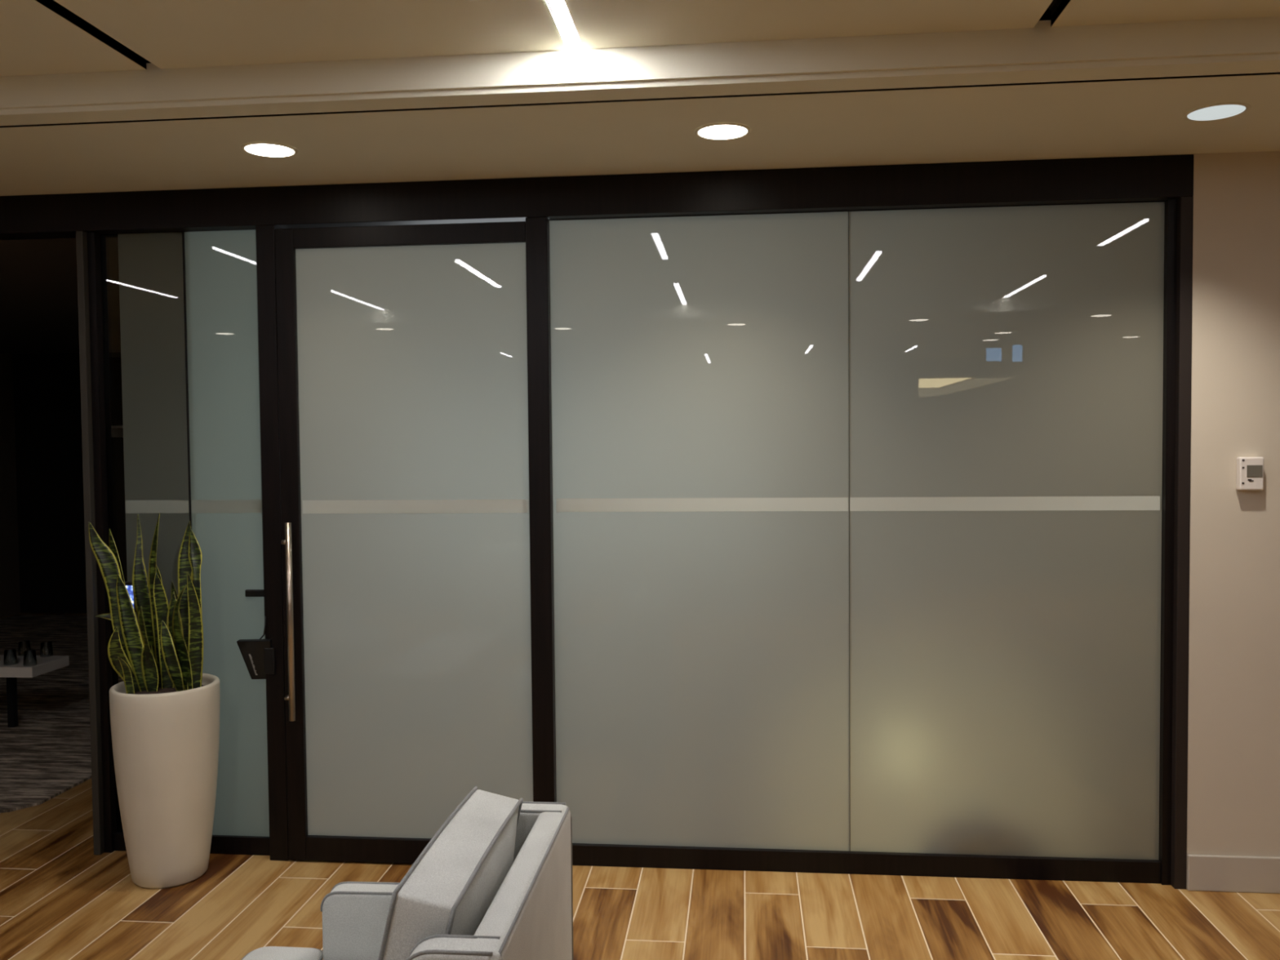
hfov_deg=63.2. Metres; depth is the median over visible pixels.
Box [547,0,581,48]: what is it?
linear light
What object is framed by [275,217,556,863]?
door
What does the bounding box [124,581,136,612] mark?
screen
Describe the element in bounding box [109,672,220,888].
planter
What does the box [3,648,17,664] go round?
drinking glass
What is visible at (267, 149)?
recessed light
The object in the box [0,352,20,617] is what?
wall
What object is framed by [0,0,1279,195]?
ceiling
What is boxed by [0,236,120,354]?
ceiling
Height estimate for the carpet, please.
0.012 m
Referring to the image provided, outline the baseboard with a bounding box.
[1186,854,1279,893]
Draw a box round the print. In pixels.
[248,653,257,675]
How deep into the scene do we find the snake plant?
4.17 m
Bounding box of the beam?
[0,154,1193,240]
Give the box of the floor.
[0,613,1279,959]
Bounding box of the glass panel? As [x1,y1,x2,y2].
[86,225,288,861]
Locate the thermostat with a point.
(1250, 470)
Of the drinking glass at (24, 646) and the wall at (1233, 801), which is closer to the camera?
the wall at (1233, 801)
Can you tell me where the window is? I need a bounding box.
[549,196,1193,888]
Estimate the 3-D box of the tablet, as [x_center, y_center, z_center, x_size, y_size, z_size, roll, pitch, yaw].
[-1.595,0.703,4.349,0.159,0.272,0.068,0,2,6]
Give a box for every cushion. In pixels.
[242,946,322,959]
[377,789,519,959]
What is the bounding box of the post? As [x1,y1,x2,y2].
[75,231,104,854]
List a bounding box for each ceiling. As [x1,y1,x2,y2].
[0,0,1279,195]
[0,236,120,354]
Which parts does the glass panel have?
glass pane, glass pane, rail, glass pane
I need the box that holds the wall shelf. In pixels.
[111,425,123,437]
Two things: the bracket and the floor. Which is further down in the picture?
the floor
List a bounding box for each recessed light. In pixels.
[240,142,298,157]
[693,122,751,140]
[1182,102,1250,121]
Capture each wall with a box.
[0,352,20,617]
[12,351,127,613]
[1186,151,1279,889]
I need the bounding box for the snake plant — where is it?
[88,513,203,693]
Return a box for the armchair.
[240,786,573,959]
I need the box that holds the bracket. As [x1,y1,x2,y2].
[244,589,263,596]
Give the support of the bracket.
attached to the glass panel
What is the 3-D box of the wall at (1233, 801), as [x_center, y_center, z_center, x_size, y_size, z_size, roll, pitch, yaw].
[4.045,0.162,3.848,3.910,2.800,0.180,0,2,6]
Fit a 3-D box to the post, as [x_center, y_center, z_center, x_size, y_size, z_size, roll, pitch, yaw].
[-2.323,0.278,4.461,0.030,2.643,0.140,0,2,6]
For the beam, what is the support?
attached to the ceiling at (364, 91)
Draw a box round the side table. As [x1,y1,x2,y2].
[0,654,69,727]
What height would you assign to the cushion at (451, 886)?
0.489 m
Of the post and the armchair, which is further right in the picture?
the armchair
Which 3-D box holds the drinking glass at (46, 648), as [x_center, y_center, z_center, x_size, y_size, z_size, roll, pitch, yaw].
[-3.677,1.047,6.443,0.072,0.087,0.072,0,2,6]
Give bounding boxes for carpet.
[0,614,123,813]
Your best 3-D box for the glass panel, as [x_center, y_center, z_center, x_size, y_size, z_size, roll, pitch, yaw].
[-1.895,0.276,4.408,0.833,2.643,0.120,0,2,6]
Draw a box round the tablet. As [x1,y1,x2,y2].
[236,616,275,679]
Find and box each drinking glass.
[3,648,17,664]
[17,640,31,655]
[22,649,36,666]
[40,641,53,656]
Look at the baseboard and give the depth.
3.97 m
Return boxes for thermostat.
[1235,457,1263,490]
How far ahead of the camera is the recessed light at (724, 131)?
3.55 m
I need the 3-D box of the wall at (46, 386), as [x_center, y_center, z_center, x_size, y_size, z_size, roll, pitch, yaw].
[-1.824,-0.083,10.512,9.500,2.915,0.100,0,2,6]
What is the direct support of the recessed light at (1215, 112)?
in the ceiling at (364, 91)
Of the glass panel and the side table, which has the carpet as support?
the side table
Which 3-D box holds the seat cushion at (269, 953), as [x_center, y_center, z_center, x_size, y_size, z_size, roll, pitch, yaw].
[-0.788,1.336,2.388,0.575,0.150,0.780,0,2,6]
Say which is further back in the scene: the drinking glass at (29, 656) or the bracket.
the drinking glass at (29, 656)

